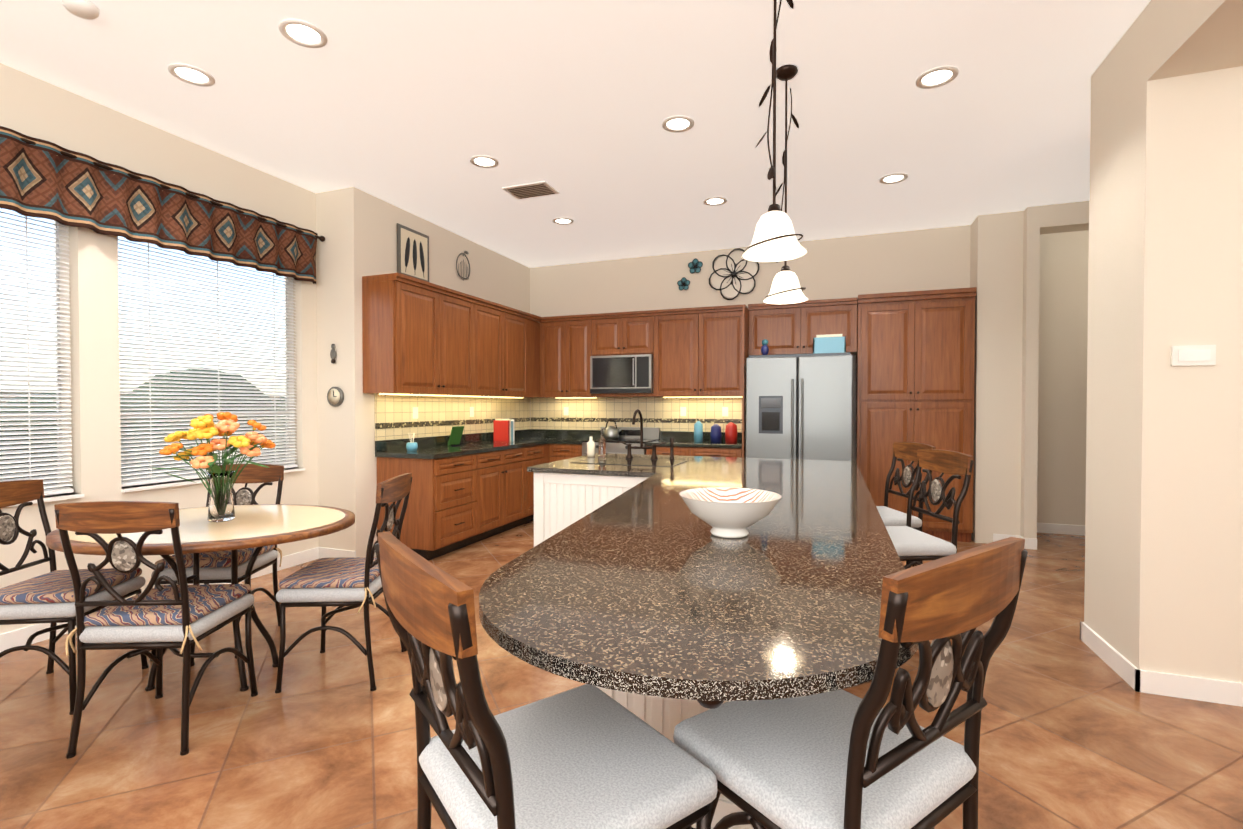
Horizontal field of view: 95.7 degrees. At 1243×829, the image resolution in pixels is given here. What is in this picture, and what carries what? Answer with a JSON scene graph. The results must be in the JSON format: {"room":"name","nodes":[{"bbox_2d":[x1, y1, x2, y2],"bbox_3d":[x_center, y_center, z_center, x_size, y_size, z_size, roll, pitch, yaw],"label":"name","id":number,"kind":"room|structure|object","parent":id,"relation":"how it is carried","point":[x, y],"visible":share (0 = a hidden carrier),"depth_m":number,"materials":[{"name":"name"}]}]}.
{"room":"kitchen and dining room","nodes":[
{"label":"kitchen and dining room","id":0,"kind":"room"},
{"bbox_2d":[0,63,335,633],"bbox_3d":[-3.864,-0.283,1.747,0.150,3.150,6.990,0,1,20],"label":"wall","id":1,"kind":"structure","parent":0,"point":[31,106],"depth_m":3.51,"materials":[{"name":"beige paint"}]},
{"bbox_2d":[0,208,71,495],"bbox_3d":[-3.535,-0.372,2.744,0.050,1.700,1.310,0,1,20],"label":"window","id":2,"kind":"structure","parent":1,"relation":"in","point":[34,268],"depth_m":3.22,"materials":[{"name":"white"}]},
{"bbox_2d":[0,209,73,495],"bbox_3d":[-3.483,-0.362,2.725,0.060,1.660,1.280,0,1,20],"label":"window blinds","id":3,"kind":"object","parent":2,"relation":"attached to","point":[54,490],"visible":0.79,"depth_m":3.17,"materials":[{"name":"white plastic"}]},
{"bbox_2d":[0,126,324,283],"bbox_3d":[-3.165,-1.291,3.196,0.139,0.425,3.470,0,1,20],"label":"valance curtain","id":4,"kind":"object","parent":1,"relation":"attached to","point":[40,178],"visible":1,"depth_m":3.53,"materials":[{"name":"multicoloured fabric"}]},
{"bbox_2d":[118,236,294,486],"bbox_3d":[-3.012,-0.393,4.150,0.050,1.700,1.290,0,1,20],"label":"window","id":5,"kind":"structure","parent":1,"relation":"in","point":[175,277],"depth_m":4.04,"materials":[{"name":"white"}]},
{"bbox_2d":[118,239,297,486],"bbox_3d":[-2.960,-0.382,4.130,0.060,1.660,1.260,0,1,20],"label":"window blinds","id":6,"kind":"object","parent":5,"relation":"attached to","point":[187,475],"visible":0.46,"depth_m":3.96,"materials":[{"name":"white plastic"}]},
{"bbox_2d":[336,186,530,556],"bbox_3d":[-1.796,-0.346,6.099,0.150,3.150,2.910,0,1,20],"label":"wall","id":7,"kind":"structure","parent":0,"point":[366,224],"depth_m":4.82,"materials":[{"name":"beige paint"}]},
{"bbox_2d":[330,344,335,363],"bbox_3d":[-2.445,-0.517,4.768,0.070,0.170,0.020,0,1,20],"label":"wall art","id":8,"kind":"object","parent":7,"relation":"attached to","point":[333,354],"visible":0.92,"depth_m":4.76,"materials":[{"name":"grey metal"}]},
{"bbox_2d":[327,387,343,406],"bbox_3d":[-2.427,-0.152,4.763,0.170,0.170,0.031,0,1,20],"label":"wall clock","id":9,"kind":"object","parent":7,"relation":"attached to","point":[335,396],"visible":1,"depth_m":4.75,"materials":[{"name":"grey metal"}]},
{"bbox_2d":[397,223,428,281],"bbox_3d":[-1.972,-1.515,5.341,0.029,0.470,0.420,0,1,20],"label":"framed picture","id":10,"kind":"object","parent":7,"relation":"attached to","point":[412,253],"visible":1,"depth_m":5.31,"materials":[{"name":"grey paper"}]},
{"bbox_2d":[362,273,477,396],"bbox_3d":[-1.837,-0.669,5.259,0.350,0.960,1.157,0,1,20],"label":"upper cabinet","id":11,"kind":"object","parent":7,"relation":"attached to","point":[422,338],"depth_m":4.91,"materials":[{"name":"brown wood"}]},
{"bbox_2d":[374,394,529,440],"bbox_3d":[-1.680,0.005,6.172,0.014,0.411,2.700,0,1,20],"label":"tile backsplash","id":12,"kind":"structure","parent":7,"relation":"attached to","point":[399,416],"depth_m":5.72,"materials":[{"name":"beige tile"}]},
{"bbox_2d":[456,251,469,280],"bbox_3d":[-1.706,-1.610,6.063,0.011,0.338,0.244,0,1,20],"label":"wall art","id":13,"kind":"object","parent":7,"relation":"attached to","point":[466,252],"visible":0.9,"depth_m":6.06,"materials":[{"name":"grey metal"}]},
{"bbox_2d":[478,301,529,396],"bbox_3d":[-1.478,-0.683,6.226,0.350,0.960,1.135,0,1,20],"label":"upper cabinet","id":14,"kind":"object","parent":7,"relation":"attached to","point":[503,334],"depth_m":6.19,"materials":[{"name":"brown wood"}]},
{"bbox_2d":[530,317,540,396],"bbox_3d":[-1.173,-0.695,7.046,0.350,0.960,0.724,0,1,20],"label":"upper cabinet","id":15,"kind":"object","parent":7,"relation":"attached to","point":[534,321],"depth_m":6.89,"materials":[{"name":"brown wood"}]},
{"bbox_2d":[0,0,1149,267],"bbox_3d":[1.985,-1.917,2.401,10.900,0.100,12.800,0,1,20],"label":"ceiling","id":16,"kind":"structure","parent":0,"point":[412,106],"depth_m":3.38,"materials":[{"name":"white paint"}]},
{"bbox_2d":[61,0,99,19],"bbox_3d":[-2.468,-1.852,2.565,0.130,0.035,0.130,0,1,20],"label":"smoke detector","id":17,"kind":"object","parent":16,"relation":"attached to","point":[86,9],"visible":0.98,"depth_m":2.55,"materials":[{"name":"white plastic"}]},
{"bbox_2d":[167,63,214,86],"bbox_3d":[-2.373,-1.873,3.106,0.210,0.008,0.210,0,1,20],"label":"recessed light","id":18,"kind":"object","parent":16,"relation":"in","point":[191,74],"visible":1,"depth_m":3.10,"materials":[{"name":"white"}]},
{"bbox_2d":[279,19,327,47],"bbox_3d":[-1.562,-1.868,2.762,0.210,0.008,0.210,0,1,20],"label":"recessed light","id":19,"kind":"object","parent":16,"relation":"in","point":[302,33],"visible":1,"depth_m":2.76,"materials":[{"name":"white"}]},
{"bbox_2d":[470,155,498,167],"bbox_3d":[-1.025,-1.889,4.205,0.210,0.008,0.210,0,1,20],"label":"recessed light","id":20,"kind":"object","parent":16,"relation":"in","point":[483,161],"visible":1,"depth_m":4.20,"materials":[{"name":"white"}]},
{"bbox_2d":[502,181,558,199],"bbox_3d":[-0.766,-1.893,4.759,0.400,0.016,0.260,0,1,20],"label":"ceiling vent","id":21,"kind":"object","parent":16,"relation":"in","point":[534,189],"visible":1,"depth_m":4.73,"materials":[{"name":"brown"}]},
{"bbox_2d":[552,217,573,224],"bbox_3d":[-0.577,-1.909,5.553,0.210,0.008,0.210,0,1,20],"label":"recessed light","id":22,"kind":"object","parent":16,"relation":"in","point":[562,220],"visible":1,"depth_m":5.55,"materials":[{"name":"white"}]},
{"bbox_2d":[662,115,693,131],"bbox_3d":[0.367,-1.881,3.644,0.210,0.008,0.210,0,1,20],"label":"recessed light","id":23,"kind":"object","parent":16,"relation":"in","point":[679,123],"visible":1,"depth_m":3.64,"materials":[{"name":"white"}]},
{"bbox_2d":[703,197,726,205],"bbox_3d":[0.835,-1.901,5.017,0.210,0.008,0.210,0,1,20],"label":"recessed light","id":24,"kind":"object","parent":16,"relation":"in","point":[713,201],"visible":1,"depth_m":5.02,"materials":[{"name":"white"}]},
{"bbox_2d":[742,0,806,261],"bbox_3d":[0.584,-1.238,2.143,0.240,1.250,0.240,0,1,20],"label":"pendant light","id":25,"kind":"object","parent":16,"relation":"hanging from","point":[774,239],"visible":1,"depth_m":2.13,"materials":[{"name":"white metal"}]},
{"bbox_2d":[763,64,807,303],"bbox_3d":[0.901,-1.252,3.081,0.240,1.250,0.240,0,1,20],"label":"pendant light","id":26,"kind":"object","parent":16,"relation":"hanging from","point":[785,288],"visible":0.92,"depth_m":3.07,"materials":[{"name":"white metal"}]},
{"bbox_2d":[879,173,907,183],"bbox_3d":[2.184,-1.894,4.515,0.210,0.008,0.210,0,1,20],"label":"recessed light","id":27,"kind":"object","parent":16,"relation":"in","point":[893,178],"visible":1,"depth_m":4.52,"materials":[{"name":"white"}]},
{"bbox_2d":[916,66,958,88],"bbox_3d":[1.754,-1.873,3.128,0.210,0.008,0.210,0,1,20],"label":"recessed light","id":28,"kind":"object","parent":16,"relation":"in","point":[935,77],"visible":1,"depth_m":3.12,"materials":[{"name":"white"}]},
{"bbox_2d":[0,520,1242,828],"bbox_3d":[1.048,1.327,2.797,12.900,0.100,12.800,0,1,20],"label":"floor","id":29,"kind":"structure","parent":0,"point":[1076,732],"depth_m":2.28,"materials":[{"name":"tile"}]},
{"bbox_2d":[0,479,148,714],"bbox_3d":[-2.614,0.796,2.589,0.510,0.972,0.477,0,1,-6],"label":"chair","id":30,"kind":"object","parent":29,"relation":"on","point":[47,598],"visible":0.85,"depth_m":2.55,"materials":[{"name":"black metal"}]},
{"bbox_2d":[54,501,257,758],"bbox_3d":[-1.874,0.800,2.309,0.477,0.972,0.510,0,1,-2],"label":"dining chair","id":31,"kind":"object","parent":29,"relation":"on","point":[184,616],"visible":1,"depth_m":2.14,"materials":[{"name":"black metal"}]},
{"bbox_2d":[46,504,354,691],"bbox_3d":[-1.973,0.898,2.731,1.280,0.763,1.000,0,1,0],"label":"oval dining table","id":32,"kind":"object","parent":29,"relation":"on","point":[259,527],"visible":0.58,"depth_m":2.61,"materials":[{"name":"beige stone"}]},
{"bbox_2d":[155,412,275,521],"bbox_3d":[-1.937,0.251,2.740,0.458,0.528,0.490,0,1,20],"label":"bouquet","id":33,"kind":"object","parent":32,"relation":"on","point":[221,504],"visible":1,"depth_m":2.69,"materials":[{"name":"orange plant"}]},
{"bbox_2d":[150,464,283,660],"bbox_3d":[-2.243,0.787,3.171,0.477,0.972,0.510,0,1,-4],"label":"dining chair","id":34,"kind":"object","parent":29,"relation":"on","point":[214,567],"visible":0.56,"depth_m":3.21,"materials":[{"name":"black metal"}]},
{"bbox_2d":[275,473,411,693],"bbox_3d":[-1.352,0.793,2.807,0.510,0.972,0.477,0,1,-2],"label":"chair","id":35,"kind":"object","parent":29,"relation":"on","point":[349,582],"visible":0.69,"depth_m":2.62,"materials":[{"name":"black metal"}]},
{"bbox_2d":[377,453,480,560],"bbox_3d":[-1.745,0.806,5.141,0.620,0.872,0.657,0,1,20],"label":"base cabinet","id":36,"kind":"object","parent":29,"relation":"on","point":[457,502],"depth_m":4.86,"materials":[{"name":"brown wood"}]},
{"bbox_2d":[375,429,554,458],"bbox_3d":[-1.374,0.283,6.072,0.660,0.138,2.717,0,1,20],"label":"countertop","id":37,"kind":"structure","parent":36,"relation":"on","point":[435,447],"depth_m":5.58,"materials":[{"name":"stone"}]},
{"bbox_2d":[406,433,417,450],"bbox_3d":[-1.889,0.247,5.070,0.100,0.161,0.097,0,1,20],"label":"utensil crock","id":38,"kind":"object","parent":37,"relation":"on","point":[411,446],"visible":1,"depth_m":5.04,"materials":[{"name":"blue ceramic"}]},
{"bbox_2d":[447,426,463,445],"bbox_3d":[-1.714,0.219,5.783,0.110,0.197,0.180,0,1,20],"label":"plate","id":39,"kind":"object","parent":37,"relation":"on","point":[455,436],"visible":1,"depth_m":5.76,"materials":[{"name":"green ceramic"}]},
{"bbox_2d":[493,419,513,441],"bbox_3d":[-1.351,0.177,6.470,0.190,0.260,0.141,0,1,20],"label":"cookbooks","id":40,"kind":"object","parent":37,"relation":"on","point":[503,430],"visible":1,"depth_m":6.41,"materials":[{"name":"red paper"}]},
{"bbox_2d":[481,447,528,539],"bbox_3d":[-1.484,0.796,5.843,0.620,0.872,0.956,0,1,20],"label":"base cabinet","id":41,"kind":"object","parent":29,"relation":"on","point":[504,474],"depth_m":5.74,"materials":[{"name":"brown wood"}]},
{"bbox_2d":[529,444,544,521],"bbox_3d":[-1.269,0.788,6.421,0.620,0.872,0.504,0,1,20],"label":"base cabinet","id":42,"kind":"object","parent":29,"relation":"on","point":[536,453],"depth_m":6.30,"materials":[{"name":"brown wood"}]},
{"bbox_2d":[374,531,716,828],"bbox_3d":[-0.148,0.758,1.043,0.510,1.091,0.448,-1,1,-36],"label":"bar stool","id":43,"kind":"object","parent":29,"relation":"on","point":[587,756],"visible":1,"depth_m":0.96,"materials":[{"name":"black metal"}]},
{"bbox_2d":[545,444,548,462],"bbox_3d":[-1.059,0.780,6.983,0.620,0.872,0.804,0,1,20],"label":"base cabinet","id":44,"kind":"object","parent":29,"relation":"on","point":[546,445],"depth_m":6.63,"materials":[{"name":"brown wood"}]},
{"bbox_2d":[549,444,581,462],"bbox_3d":[-0.552,0.781,6.875,0.438,0.873,0.654,0,1,20],"label":"base cabinet","id":45,"kind":"object","parent":29,"relation":"on","point":[558,452],"visible":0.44,"depth_m":6.61,"materials":[{"name":"brown wood"}]},
{"bbox_2d":[555,430,600,443],"bbox_3d":[-0.521,0.272,6.866,0.385,0.138,0.634,0,1,20],"label":"countertop","id":46,"kind":"structure","parent":45,"relation":"on","point":[561,436],"depth_m":7.14,"materials":[{"name":"stone"}]},
{"bbox_2d":[582,427,659,455],"bbox_3d":[-0.002,0.681,6.619,0.756,1.040,0.686,0,1,20],"label":"range","id":47,"kind":"object","parent":29,"relation":"on","point":[628,435],"visible":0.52,"depth_m":6.47,"materials":[{"name":"silver metal"}]},
{"bbox_2d":[604,420,622,438],"bbox_3d":[-0.099,0.176,6.793,0.244,0.228,0.187,0,1,20],"label":"kettle","id":48,"kind":"object","parent":47,"relation":"on","point":[611,432],"visible":0.98,"depth_m":6.74,"materials":[{"name":"silver metal"}]},
{"bbox_2d":[534,472,753,828],"bbox_3d":[0.016,0.835,2.885,1.744,0.881,3.463,0,1,20],"label":"kitchen island","id":49,"kind":"object","parent":29,"relation":"on","point":[562,501],"visible":0.1,"depth_m":3.57,"materials":[{"name":"white wood"}]},
{"bbox_2d":[479,453,918,700],"bbox_3d":[0.115,0.378,2.771,2.060,0.030,3.675,0,1,20],"label":"island countertop","id":50,"kind":"structure","parent":49,"relation":"on","point":[651,585],"depth_m":1.24,"materials":[{"name":"stone"}]},
{"bbox_2d":[587,432,594,456],"bbox_3d":[-0.244,0.239,4.500,0.062,0.194,0.062,0,1,5],"label":"bottle","id":51,"kind":"object","parent":50,"relation":"on","point":[590,444],"depth_m":4.48,"materials":[{"name":"white ceramic"}]},
{"bbox_2d":[598,429,605,456],"bbox_3d":[-0.155,0.224,4.509,0.062,0.224,0.062,0,1,5],"label":"bottle","id":52,"kind":"object","parent":50,"relation":"on","point":[601,447],"depth_m":4.49,"materials":[{"name":"clear glass"}]},
{"bbox_2d":[571,409,686,466],"bbox_3d":[0.074,0.152,4.091,0.760,0.380,0.518,0,1,20],"label":"sink","id":53,"kind":"object","parent":50,"relation":"on","point":[670,462],"visible":1,"depth_m":4.15,"materials":[{"name":"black metal"}]},
{"bbox_2d":[679,487,780,537],"bbox_3d":[0.339,0.314,1.766,0.316,0.125,0.316,0,1,20],"label":"bowl","id":54,"kind":"object","parent":50,"relation":"on","point":[727,512],"visible":1,"depth_m":1.71,"materials":[{"name":"white ceramic"}]},
{"bbox_2d":[646,446,741,457],"bbox_3d":[0.867,0.789,6.347,1.050,0.873,0.654,0,1,20],"label":"base cabinet","id":55,"kind":"object","parent":29,"relation":"on","point":[702,451],"visible":0.17,"depth_m":6.04,"materials":[{"name":"brown wood"}]},
{"bbox_2d":[646,431,741,447],"bbox_3d":[0.869,0.279,6.350,1.053,0.138,0.630,0,1,20],"label":"countertop","id":56,"kind":"structure","parent":55,"relation":"on","point":[681,439],"depth_m":6.44,"materials":[{"name":"stone"}]},
{"bbox_2d":[694,421,702,441],"bbox_3d":[0.875,0.191,6.388,0.103,0.235,0.103,0,1,8],"label":"canister","id":57,"kind":"object","parent":56,"relation":"on","point":[698,426],"depth_m":6.35,"materials":[{"name":"teal ceramic"}]},
{"bbox_2d":[710,424,721,441],"bbox_3d":[1.062,0.207,6.319,0.124,0.205,0.124,0,1,8],"label":"canister","id":58,"kind":"object","parent":56,"relation":"on","point":[716,435],"depth_m":6.27,"materials":[{"name":"blue ceramic"}]},
{"bbox_2d":[725,422,736,442],"bbox_3d":[1.221,0.198,6.259,0.134,0.225,0.134,0,1,8],"label":"canister","id":59,"kind":"object","parent":56,"relation":"on","point":[730,433],"depth_m":6.21,"materials":[{"name":"red ceramic"}]},
{"bbox_2d":[742,306,748,457],"bbox_3d":[1.379,0.048,6.163,0.020,2.360,0.620,0,1,20],"label":"panel","id":60,"kind":"object","parent":29,"relation":"on","point":[745,335],"visible":0.29,"depth_m":5.88,"materials":[{"name":"brown wood"}]},
{"bbox_2d":[746,352,852,460],"bbox_3d":[1.840,0.303,5.815,0.990,1.800,0.918,0,1,20],"label":"refrigerator","id":61,"kind":"object","parent":29,"relation":"on","point":[799,406],"visible":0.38,"depth_m":5.42,"materials":[{"name":"silver metal"}]},
{"bbox_2d":[761,339,768,354],"bbox_3d":[1.474,-0.686,5.779,0.080,0.175,0.067,0,1,20],"label":"vase","id":62,"kind":"object","parent":61,"relation":"on","point":[764,349],"visible":0.9,"depth_m":5.76,"materials":[{"name":"blue paint"}]},
{"bbox_2d":[813,334,845,352],"bbox_3d":[2.059,-0.691,5.572,0.300,0.190,0.200,0,1,20],"label":"box","id":63,"kind":"object","parent":61,"relation":"on","point":[831,343],"visible":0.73,"depth_m":5.48,"materials":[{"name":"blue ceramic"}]},
{"bbox_2d":[673,537,1027,828],"bbox_3d":[0.421,0.757,1.095,0.448,1.091,0.510,-1,1,-35],"label":"bar stool","id":64,"kind":"object","parent":29,"relation":"on","point":[840,759],"visible":1,"depth_m":0.97,"materials":[{"name":"black metal"}]},
{"bbox_2d":[876,442,935,566],"bbox_3d":[1.603,0.722,3.517,0.510,1.091,0.448,0,1,-3],"label":"bar stool","id":65,"kind":"object","parent":29,"relation":"on","point":[901,452],"visible":0.4,"depth_m":3.52,"materials":[{"name":"black metal"}]},
{"bbox_2d":[855,287,976,541],"bbox_3d":[2.937,0.015,5.690,1.030,2.440,0.420,0,1,20],"label":"pantry cabinet","id":66,"kind":"object","parent":29,"relation":"on","point":[915,358],"visible":0.9,"depth_m":5.52,"materials":[{"name":"brown wood"}]},
{"bbox_2d":[885,449,973,638],"bbox_3d":[1.436,0.731,2.896,0.510,1.091,0.448,0,1,-3],"label":"bar stool","id":67,"kind":"object","parent":29,"relation":"on","point":[912,546],"visible":0.54,"depth_m":2.82,"materials":[{"name":"black metal"}]},
{"bbox_2d":[528,224,971,460],"bbox_3d":[1.178,-0.354,6.636,5.350,3.150,0.170,0,1,20],"label":"wall","id":68,"kind":"structure","parent":0,"point":[933,258],"depth_m":6.29,"materials":[{"name":"beige paint"}]},
{"bbox_2d":[540,316,591,397],"bbox_3d":[-0.628,-0.695,7.043,0.703,0.960,0.350,0,1,20],"label":"upper cabinet","id":69,"kind":"object","parent":68,"relation":"attached to","point":[565,341],"depth_m":6.87,"materials":[{"name":"brown wood"}]},
{"bbox_2d":[592,312,663,397],"bbox_3d":[0.067,-0.691,6.784,0.894,0.960,0.350,0,1,20],"label":"upper cabinet","id":70,"kind":"object","parent":68,"relation":"attached to","point":[625,333],"depth_m":6.59,"materials":[{"name":"brown wood"}]},
{"bbox_2d":[590,354,652,393],"bbox_3d":[-0.010,-0.471,6.588,0.765,0.445,0.108,0,1,20],"label":"over-the-range microwave","id":71,"kind":"object","parent":70,"relation":"attached to","point":[611,374],"visible":1,"depth_m":6.56,"materials":[{"name":"silver metal"}]},
{"bbox_2d":[531,397,741,431],"bbox_3d":[0.129,-0.006,6.949,2.862,0.411,0.017,0,1,20],"label":"tile backsplash","id":72,"kind":"structure","parent":68,"relation":"attached to","point":[666,414],"depth_m":6.93,"materials":[{"name":"beige tile"}]},
{"bbox_2d":[660,308,748,397],"bbox_3d":[0.922,-0.687,6.466,1.045,0.960,0.350,0,1,20],"label":"upper cabinet","id":73,"kind":"object","parent":68,"relation":"attached to","point":[696,352],"depth_m":6.29,"materials":[{"name":"brown wood"}]},
{"bbox_2d":[677,248,772,299],"bbox_3d":[1.223,-1.617,6.503,1.193,0.588,0.034,0,1,20],"label":"wall decoration","id":74,"kind":"object","parent":68,"relation":"attached to","point":[733,274],"visible":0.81,"depth_m":6.49,"materials":[{"name":"black metal"}]},
{"bbox_2d":[748,297,857,355],"bbox_3d":[1.943,-0.916,6.065,1.093,0.550,0.385,0,1,20],"label":"upper cabinet","id":75,"kind":"object","parent":68,"relation":"attached to","point":[795,328],"visible":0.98,"depth_m":5.92,"materials":[{"name":"brown wood"}]},
{"bbox_2d":[971,201,1083,543],"bbox_3d":[5.742,-0.324,4.580,4.940,3.150,0.260,0,1,20],"label":"wall","id":76,"kind":"structure","parent":0,"point":[1028,264],"depth_m":5.38,"materials":[{"name":"beige paint"}]},
{"bbox_2d":[0,468,1242,706],"bbox_3d":[1.577,0.897,1.447,10.570,0.800,10.250,0,1,20],"label":"baseboard","id":77,"kind":"structure","parent":76,"relation":"attached to","point":[1168,684],"depth_m":3.01,"materials":[{"name":"white wood"}]},
{"bbox_2d":[1080,0,1242,682],"bbox_3d":[1.552,-0.254,-0.230,0.380,3.150,7.060,0,1,20],"label":"wall","id":78,"kind":"structure","parent":0,"point":[1108,424],"depth_m":2.55,"materials":[{"name":"beige paint"}]},
{"bbox_2d":[1171,345,1215,365],"bbox_3d":[2.557,-0.264,2.513,0.150,0.090,0.015,0,1,20],"label":"switch plate","id":79,"kind":"object","parent":78,"relation":"attached to","point":[1193,355],"visible":1,"depth_m":2.51,"materials":[{"name":"white plastic"}]}
]}

